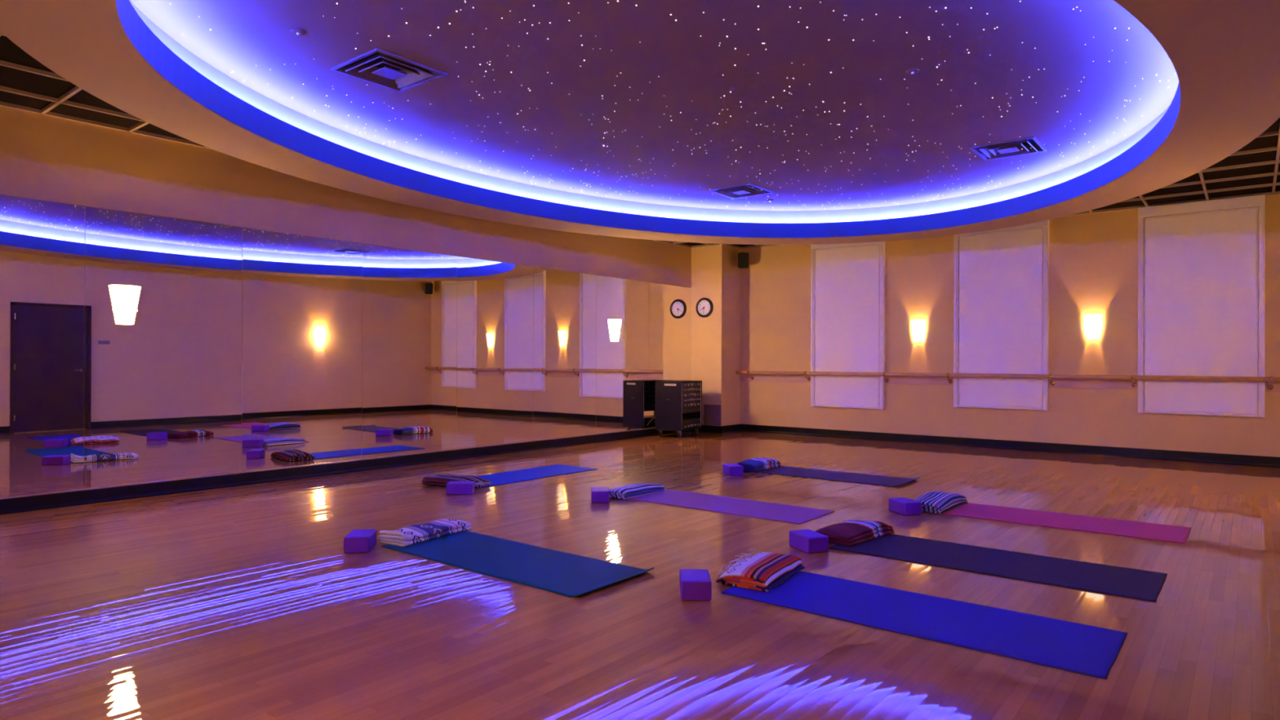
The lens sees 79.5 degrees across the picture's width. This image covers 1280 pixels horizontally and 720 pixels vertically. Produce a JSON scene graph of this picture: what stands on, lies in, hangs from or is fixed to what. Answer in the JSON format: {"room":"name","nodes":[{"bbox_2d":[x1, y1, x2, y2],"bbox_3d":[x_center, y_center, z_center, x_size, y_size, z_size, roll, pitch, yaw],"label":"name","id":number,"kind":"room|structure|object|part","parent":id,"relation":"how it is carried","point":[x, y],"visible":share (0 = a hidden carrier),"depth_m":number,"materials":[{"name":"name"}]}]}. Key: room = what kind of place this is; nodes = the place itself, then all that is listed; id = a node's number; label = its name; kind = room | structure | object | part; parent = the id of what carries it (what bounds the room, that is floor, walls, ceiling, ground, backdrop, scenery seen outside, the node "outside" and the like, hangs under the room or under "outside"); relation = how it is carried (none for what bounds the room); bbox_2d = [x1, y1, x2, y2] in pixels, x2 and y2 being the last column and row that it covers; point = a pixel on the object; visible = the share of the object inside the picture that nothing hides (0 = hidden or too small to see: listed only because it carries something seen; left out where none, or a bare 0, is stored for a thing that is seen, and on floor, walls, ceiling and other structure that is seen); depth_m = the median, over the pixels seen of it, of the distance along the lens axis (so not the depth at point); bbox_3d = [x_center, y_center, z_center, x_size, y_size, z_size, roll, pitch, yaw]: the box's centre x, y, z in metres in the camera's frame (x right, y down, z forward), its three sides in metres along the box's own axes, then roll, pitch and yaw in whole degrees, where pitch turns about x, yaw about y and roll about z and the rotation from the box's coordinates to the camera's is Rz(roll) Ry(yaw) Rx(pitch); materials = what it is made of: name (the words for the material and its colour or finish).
{"room":"exercise studio","nodes":[
{"label":"exercise studio","id":0,"kind":"room"},
{"bbox_2d":[0,105,691,488],"bbox_3d":[-2.569,-0.542,9.029,0.120,3.500,12.410,0,0,38],"label":"wall","id":1,"kind":"structure","parent":0,"point":[44,157],"depth_m":7.42,"materials":[{"name":"paint"}]},
{"bbox_2d":[0,195,84,497],"bbox_3d":[-4.994,-0.108,5.870,0.006,2.336,1.267,0,0,38],"label":"mirror panel","id":2,"kind":"object","parent":1,"relation":"attached to","point":[42,242],"visible":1,"depth_m":6.13,"materials":[{"name":"clear glass"}]},
{"bbox_2d":[84,206,242,488],"bbox_3d":[-4.204,-0.103,6.864,0.006,2.336,1.267,0,0,38],"label":"mirror panel","id":3,"kind":"object","parent":1,"relation":"attached to","point":[162,390],"visible":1,"depth_m":6.82,"materials":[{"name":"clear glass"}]},
{"bbox_2d":[110,284,141,324],"bbox_3d":[-4.374,-0.470,6.561,0.103,0.325,0.224,0,0,38],"label":"wall sconce","id":4,"kind":"object","parent":3,"relation":"attached to","point":[125,297],"visible":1,"depth_m":6.53,"materials":[{"name":"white glass"}]},
{"bbox_2d":[241,227,362,471],"bbox_3d":[-3.413,-0.099,7.858,0.008,2.336,1.267,0,0,38],"label":"mirror panel","id":5,"kind":"object","parent":1,"relation":"attached to","point":[302,350],"visible":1,"depth_m":7.81,"materials":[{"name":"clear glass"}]},
{"bbox_2d":[0,427,654,499],"bbox_3d":[-2.711,1.081,8.739,0.024,0.013,11.550,0,0,38],"label":"ledge","id":6,"kind":"object","parent":1,"relation":"attached to","point":[242,472],"visible":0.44,"depth_m":7.57,"materials":[{"name":"beige wood"}]},
{"bbox_2d":[0,428,690,515],"bbox_3d":[-2.712,1.147,8.739,0.022,0.120,11.550,0,0,38],"label":"baseboard","id":7,"kind":"structure","parent":1,"relation":"attached to","point":[27,504],"depth_m":7.61,"materials":[{"name":"black rubber"}]},
{"bbox_2d":[361,243,457,458],"bbox_3d":[-2.622,-0.094,8.852,0.007,2.336,1.267,0,0,39],"label":"mirror panel","id":8,"kind":"object","parent":1,"relation":"attached to","point":[410,296],"visible":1,"depth_m":8.81,"materials":[{"name":"clear glass"}]},
{"bbox_2d":[456,256,533,448],"bbox_3d":[-1.832,-0.090,9.846,0.007,2.336,1.267,0,0,38],"label":"mirror panel","id":9,"kind":"object","parent":1,"relation":"attached to","point":[495,368],"visible":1,"depth_m":9.80,"materials":[{"name":"clear glass"}]},
{"bbox_2d":[533,266,596,439],"bbox_3d":[-1.041,-0.085,10.840,0.006,2.336,1.267,0,0,38],"label":"mirror panel","id":10,"kind":"object","parent":1,"relation":"attached to","point":[565,302],"visible":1,"depth_m":10.81,"materials":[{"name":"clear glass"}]},
{"bbox_2d":[595,275,648,433],"bbox_3d":[-0.251,-0.081,11.834,0.006,2.336,1.267,0,0,38],"label":"mirror panel","id":11,"kind":"object","parent":1,"relation":"attached to","point":[622,366],"visible":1,"depth_m":11.81,"materials":[{"name":"clear glass"}]},
{"bbox_2d":[609,319,621,341],"bbox_3d":[-0.348,-0.447,11.632,0.093,0.325,0.224,0,0,38],"label":"wall sconce","id":12,"kind":"object","parent":11,"relation":"attached to","point":[615,323],"visible":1,"depth_m":11.59,"materials":[{"name":"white glass"}]},
{"bbox_2d":[648,282,691,427],"bbox_3d":[0.514,-0.077,12.796,0.006,2.336,1.185,0,0,39],"label":"mirror panel","id":13,"kind":"object","parent":1,"relation":"attached to","point":[669,305],"visible":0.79,"depth_m":12.71,"materials":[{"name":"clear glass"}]},
{"bbox_2d":[0,431,1279,719],"bbox_3d":[0.682,1.254,6.435,8.780,0.080,12.770,0,0,38],"label":"floor","id":14,"kind":"structure","parent":0,"point":[246,602],"depth_m":3.82,"materials":[{"name":"brown wood"}]},
{"bbox_2d":[343,528,376,553],"bbox_3d":[-1.779,1.152,4.898,0.152,0.101,0.229,0,0,-6],"label":"block","id":15,"kind":"object","parent":14,"relation":"on","point":[357,540],"visible":1,"depth_m":4.79,"materials":[{"name":"purple plastic"}]},
{"bbox_2d":[446,480,474,494],"bbox_3d":[-1.623,1.157,6.959,0.229,0.101,0.152,0,0,-2],"label":"block","id":16,"kind":"object","parent":14,"relation":"on","point":[453,487],"visible":1,"depth_m":6.88,"materials":[{"name":"purple plastic"}]},
{"bbox_2d":[381,530,653,596],"bbox_3d":[-0.793,1.191,4.663,1.740,0.030,0.637,0,0,38],"label":"yoga mat","id":17,"kind":"object","parent":14,"relation":"on","point":[569,575],"visible":0.94,"depth_m":4.54,"materials":[{"name":"blue rubber"}]},
{"bbox_2d":[377,518,471,546],"bbox_3d":[-1.450,1.149,5.267,0.252,0.098,0.668,0,0,31],"label":"folded blanket","id":18,"kind":"object","parent":17,"relation":"on","point":[413,534],"visible":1,"depth_m":5.14,"materials":[{"name":"beige fabric"}]},
{"bbox_2d":[474,464,597,488],"bbox_3d":[-1.250,1.207,8.054,0.592,0.006,1.744,0,0,38],"label":"yoga mat","id":19,"kind":"object","parent":14,"relation":"on","point":[510,477],"visible":0.76,"depth_m":8.14,"materials":[{"name":"blue rubber"}]},
{"bbox_2d":[422,473,491,488],"bbox_3d":[-1.758,1.155,7.387,0.650,0.091,0.324,0,0,30],"label":"folded blanket","id":20,"kind":"object","parent":19,"relation":"on","point":[440,480],"visible":0.7,"depth_m":7.33,"materials":[{"name":"multicoloured fabric"}]},
{"bbox_2d":[591,487,609,502],"bbox_3d":[-0.342,1.160,6.617,0.152,0.101,0.229,0,0,-5],"label":"block","id":21,"kind":"object","parent":14,"relation":"on","point":[598,495],"visible":1,"depth_m":6.51,"materials":[{"name":"purple plastic"}]},
{"bbox_2d":[654,380,702,437],"bbox_3d":[0.628,0.783,12.440,0.485,0.885,0.749,0,0,31],"label":"equipment rack","id":22,"kind":"object","parent":14,"relation":"on","point":[677,403],"visible":1,"depth_m":12.19,"materials":[{"name":"black metal"}]},
{"bbox_3d":[0.476,0.390,12.106,0.210,0.032,0.004,0,0,30],"label":"name plate","id":23,"kind":"part","parent":22,"relation":"part of","materials":[{"name":"beige"}]},
{"bbox_2d":[679,568,711,600],"bbox_3d":[0.284,1.157,3.966,0.152,0.101,0.229,0,0,0],"label":"block","id":24,"kind":"object","parent":14,"relation":"on","point":[695,584],"visible":1,"depth_m":3.85,"materials":[{"name":"purple plastic"}]},
{"bbox_2d":[628,488,834,524],"bbox_3d":[0.679,1.211,6.473,1.769,0.006,0.618,0,0,38],"label":"yoga mat","id":25,"kind":"object","parent":14,"relation":"on","point":[741,507],"visible":0.94,"depth_m":6.37,"materials":[{"name":"purple rubber"}]},
{"bbox_2d":[608,483,665,499],"bbox_3d":[-0.031,1.163,6.942,0.251,0.086,0.600,0,0,41],"label":"folded blanket","id":26,"kind":"object","parent":25,"relation":"on","point":[631,491],"visible":0.99,"depth_m":6.80,"materials":[{"name":"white fabric"}]},
{"bbox_2d":[722,463,742,475],"bbox_3d":[0.990,1.167,8.203,0.152,0.101,0.229,0,0,-13],"label":"block","id":27,"kind":"object","parent":14,"relation":"on","point":[731,469],"visible":1,"depth_m":8.10,"materials":[{"name":"purple plastic"}]},
{"bbox_2d":[789,528,828,553],"bbox_3d":[1.081,1.162,4.936,0.152,0.101,0.229,0,0,-22],"label":"block","id":28,"kind":"object","parent":14,"relation":"on","point":[806,540],"visible":1,"depth_m":4.85,"materials":[{"name":"purple plastic"}]},
{"bbox_2d":[746,466,919,486],"bbox_3d":[2.009,1.205,8.134,1.684,0.032,0.623,0,0,38],"label":"yoga mat","id":29,"kind":"object","parent":14,"relation":"on","point":[886,481],"visible":0.96,"depth_m":8.04,"materials":[{"name":"rubber"}]},
{"bbox_2d":[737,457,781,471],"bbox_3d":[1.335,1.161,8.642,0.269,0.104,0.653,0,0,38],"label":"folded blanket","id":30,"kind":"object","parent":29,"relation":"on","point":[754,464],"visible":0.93,"depth_m":8.49,"materials":[{"name":"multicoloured fabric"}]},
{"bbox_2d":[888,497,921,515],"bbox_3d":[2.112,1.167,6.135,0.152,0.101,0.229,0,0,-16],"label":"block","id":31,"kind":"object","parent":14,"relation":"on","point":[904,506],"visible":1,"depth_m":6.04,"materials":[{"name":"purple plastic"}]},
{"bbox_2d":[721,570,1127,679],"bbox_3d":[1.289,1.208,3.697,1.724,0.006,0.635,0,0,38],"label":"yoga mat","id":32,"kind":"object","parent":14,"relation":"on","point":[1072,646],"visible":0.94,"depth_m":3.54,"materials":[{"name":"blue rubber"}]},
{"bbox_2d":[715,548,804,591],"bbox_3d":[0.668,1.154,4.287,0.330,0.099,0.533,0,0,33],"label":"folded blanket","id":33,"kind":"object","parent":32,"relation":"on","point":[763,571],"visible":1,"depth_m":4.14,"materials":[{"name":"multicoloured fabric"}]},
{"bbox_2d":[828,533,1167,602],"bbox_3d":[2.102,1.212,4.659,1.759,0.006,0.655,0,0,38],"label":"yoga mat","id":34,"kind":"object","parent":14,"relation":"on","point":[1136,584],"visible":0.96,"depth_m":4.53,"materials":[{"name":"black rubber"}]},
{"bbox_2d":[815,520,894,546],"bbox_3d":[1.481,1.163,5.287,0.608,0.091,0.305,0,0,-44],"label":"folded blanket","id":35,"kind":"object","parent":34,"relation":"on","point":[848,533],"visible":0.95,"depth_m":5.16,"materials":[{"name":"red fabric"}]},
{"bbox_2d":[927,502,1191,543],"bbox_3d":[3.144,1.218,5.881,1.710,0.006,0.626,0,0,38],"label":"yoga mat","id":36,"kind":"object","parent":14,"relation":"on","point":[1162,532],"visible":0.91,"depth_m":5.75,"materials":[{"name":"rubber"}]},
{"bbox_2d":[913,491,968,513],"bbox_3d":[2.478,1.159,6.376,0.296,0.107,0.631,0,0,41],"label":"folded blanket","id":37,"kind":"object","parent":36,"relation":"on","point":[936,502],"visible":0.9,"depth_m":6.22,"materials":[{"name":"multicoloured fabric"}]},
{"bbox_2d":[0,0,1279,244],"bbox_3d":[0.755,-1.821,6.423,7.503,0.350,9.966,0,0,38],"label":"ceiling","id":38,"kind":"structure","parent":0,"point":[1224,55],"depth_m":5.51,"materials":[{"name":"paint"}]},
{"bbox_2d":[0,35,1279,247],"bbox_3d":[0.688,-1.976,6.444,8.192,0.001,12.170,0,0,38],"label":"ceiling","id":39,"kind":"structure","parent":0,"point":[11,77],"depth_m":6.53,"materials":[{"name":"black tile"}]},
{"bbox_2d":[0,31,1279,248],"bbox_3d":[0.688,-1.960,6.444,8.192,0.028,12.172,0,0,38],"label":"grid","id":40,"kind":"object","parent":39,"relation":"attached to","point":[62,100],"visible":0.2,"depth_m":6.97,"materials":[{"name":"beige paint"}]},
{"bbox_2d":[129,0,1178,222],"bbox_3d":[0.755,-1.906,6.423,6.535,0.260,9.028,0,0,38],"label":"ceiling","id":41,"kind":"structure","parent":0,"point":[254,40],"depth_m":5.79,"materials":[{"name":"paint"}]},
{"bbox_2d":[290,28,305,35],"bbox_3d":[-2.134,-2.038,4.799,0.088,0.020,0.088,0,0,38],"label":"sprinkler head","id":42,"kind":"object","parent":41,"relation":"attached to","point":[298,32],"visible":1,"depth_m":4.78},
{"bbox_2d":[330,48,447,92],"bbox_3d":[-1.773,-2.070,5.445,0.570,0.092,0.570,0,0,38],"label":"ceiling vent","id":43,"kind":"object","parent":41,"relation":"in","point":[377,66],"visible":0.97,"depth_m":5.45,"materials":[{"name":"metal"}]},
{"bbox_3d":[-1.773,-2.029,5.445,0.170,0.010,0.170,0,0,38],"label":"plate","id":44,"kind":"part","parent":43,"relation":"part of","materials":[{"name":"metal"}]},
{"bbox_2d":[599,142,608,146],"bbox_3d":[-0.341,-2.028,7.245,0.088,0.020,0.088,0,0,38],"label":"sprinkler head","id":45,"kind":"object","parent":41,"relation":"attached to","point":[603,144],"visible":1,"depth_m":7.22},
{"bbox_2d":[232,63,1168,207],"bbox_3d":[0.732,-2.034,6.464,6.324,0.004,8.830,0,0,38],"label":"recessed light","id":46,"kind":"object","parent":41,"relation":"in","point":[284,64],"visible":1,"depth_m":7.19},
{"bbox_2d":[708,182,773,199],"bbox_3d":[1.212,-2.053,9.229,0.570,0.092,0.570,0,0,38],"label":"ceiling vent","id":47,"kind":"object","parent":41,"relation":"in","point":[744,190],"visible":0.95,"depth_m":9.20,"materials":[{"name":"metal"}]},
{"bbox_3d":[1.212,-2.012,9.229,0.170,0.010,0.170,0,0,38],"label":"plate","id":48,"kind":"part","parent":47,"relation":"part of","materials":[{"name":"metal"}]},
{"bbox_2d":[906,68,919,74],"bbox_3d":[1.917,-2.024,5.410,0.088,0.020,0.088,0,0,38],"label":"sprinkler head","id":49,"kind":"object","parent":41,"relation":"attached to","point":[911,71],"visible":1,"depth_m":5.39},
{"bbox_2d":[968,136,1047,160],"bbox_3d":[3.524,-2.049,7.365,0.570,0.092,0.570,0,0,38],"label":"ceiling vent","id":50,"kind":"object","parent":41,"relation":"in","point":[1027,145],"visible":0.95,"depth_m":7.39,"materials":[{"name":"metal"}]},
{"bbox_3d":[3.523,-2.008,7.365,0.170,0.010,0.170,0,0,38],"label":"plate","id":51,"kind":"part","parent":50,"relation":"part of","materials":[{"name":"metal"}]},
{"bbox_2d":[691,244,741,426],"bbox_3d":[1.316,-0.401,13.317,0.622,3.260,0.620,0,0,38],"label":"pillar","id":52,"kind":"structure","parent":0,"point":[716,275],"depth_m":13.08,"materials":[{"name":"paint"}]},
{"bbox_2d":[695,297,713,317],"bbox_3d":[1.092,-0.890,13.073,0.336,0.336,0.044,0,0,38],"label":"wall clock","id":53,"kind":"object","parent":52,"relation":"attached to","point":[704,307],"visible":1,"depth_m":13.06,"materials":[{"name":"black"}]},
{"bbox_2d":[690,425,722,433],"bbox_3d":[1.119,1.168,13.057,0.642,0.120,0.022,0,0,38],"label":"baseboard","id":54,"kind":"structure","parent":52,"relation":"attached to","point":[705,428],"depth_m":13.00,"materials":[{"name":"black rubber"}]},
{"bbox_2d":[704,404,721,426],"bbox_3d":[1.225,0.928,12.977,0.336,0.345,0.016,0,0,38],"label":"wall grille","id":55,"kind":"object","parent":52,"relation":"attached to","point":[713,413],"visible":1,"depth_m":12.96,"materials":[{"name":"metal"}]},
{"bbox_2d":[722,423,741,433],"bbox_3d":[1.563,1.169,13.114,0.022,0.120,0.620,0,0,38],"label":"baseboard","id":56,"kind":"structure","parent":52,"relation":"attached to","point":[734,428],"depth_m":13.11,"materials":[{"name":"black rubber"}]},
{"bbox_2d":[737,252,748,268],"bbox_3d":[1.754,-1.685,13.140,0.183,0.266,0.312,0,0,4],"label":"loudspeaker","id":57,"kind":"object","parent":52,"relation":"attached to","point":[743,257],"visible":1,"depth_m":12.99,"materials":[{"name":"black plastic"}]},
{"bbox_2d":[740,194,1279,457],"bbox_3d":[4.509,-0.514,11.251,8.192,3.500,0.120,0,0,38],"label":"wall","id":58,"kind":"structure","parent":0,"point":[1093,257],"depth_m":10.49,"materials":[{"name":"paint"}]},
{"bbox_2d":[740,373,810,382],"bbox_3d":[2.267,0.301,12.939,1.340,0.124,0.022,0,0,38],"label":"trim","id":59,"kind":"structure","parent":58,"relation":"attached to","point":[744,377],"depth_m":12.90,"materials":[{"name":"paint"}]},
{"bbox_2d":[810,241,884,409],"bbox_3d":[3.256,-0.585,12.123,1.200,2.680,0.075,0,0,38],"label":"roller blind","id":60,"kind":"object","parent":58,"relation":"attached to","point":[847,282],"visible":0.94,"depth_m":12.10,"materials":[{"name":"fabric"}]},
{"bbox_2d":[911,320,925,342],"bbox_3d":[4.119,-0.433,11.418,0.224,0.325,0.103,0,0,38],"label":"wall sconce","id":61,"kind":"object","parent":58,"relation":"attached to","point":[917,326],"visible":1,"depth_m":11.39,"materials":[{"name":"white glass"}]},
{"bbox_2d":[884,376,953,385],"bbox_3d":[4.144,0.305,11.447,1.015,0.124,0.022,0,0,38],"label":"trim","id":62,"kind":"structure","parent":58,"relation":"attached to","point":[892,380],"depth_m":11.43,"materials":[{"name":"paint"}]},
{"bbox_2d":[953,219,1048,410],"bbox_3d":[5.013,-0.621,10.726,1.220,2.602,0.075,0,0,38],"label":"roller blind","id":63,"kind":"object","parent":58,"relation":"attached to","point":[1001,276],"visible":0.96,"depth_m":10.70,"materials":[{"name":"fabric"}]},
{"bbox_2d":[736,370,1279,390],"bbox_3d":[4.650,0.263,10.931,7.550,0.154,0.152,0,0,38],"label":"ballet barre","id":64,"kind":"object","parent":58,"relation":"attached to","point":[1253,379],"visible":1,"depth_m":10.32,"materials":[{"name":"brown wood"}]},
{"bbox_3d":[4.622,0.217,10.896,7.550,0.058,0.058,0,0,38],"label":"rail","id":65,"kind":"part","parent":64,"relation":"part of","materials":[{"name":"brown wood"}]},
{"bbox_2d":[740,423,1279,467],"bbox_3d":[4.702,1.176,10.999,7.570,0.120,0.022,0,0,38],"label":"baseboard","id":66,"kind":"structure","parent":58,"relation":"attached to","point":[1192,456],"depth_m":10.46,"materials":[{"name":"black rubber"}]},
{"bbox_2d":[1048,378,1137,389],"bbox_3d":[5.903,0.308,10.048,1.000,0.124,0.022,0,0,38],"label":"trim","id":67,"kind":"structure","parent":58,"relation":"attached to","point":[1059,383],"depth_m":10.03,"materials":[{"name":"paint"}]},
{"bbox_2d":[1083,314,1102,339],"bbox_3d":[5.888,-0.429,10.011,0.224,0.325,0.103,0,0,38],"label":"wall sconce","id":68,"kind":"object","parent":58,"relation":"attached to","point":[1092,322],"visible":1,"depth_m":9.98,"materials":[{"name":"white glass"}]},
{"bbox_2d":[1137,194,1265,417],"bbox_3d":[6.775,-0.625,9.324,1.243,2.587,0.075,0,0,38],"label":"roller blind","id":69,"kind":"object","parent":58,"relation":"attached to","point":[1202,264],"visible":0.97,"depth_m":9.31,"materials":[{"name":"fabric"}]},
{"bbox_2d":[1266,382,1279,392],"bbox_3d":[7.475,0.311,8.797,0.492,0.124,0.022,0,0,38],"label":"trim","id":70,"kind":"structure","parent":58,"relation":"attached to","point":[1276,385],"depth_m":8.89,"materials":[{"name":"paint"}]}
]}

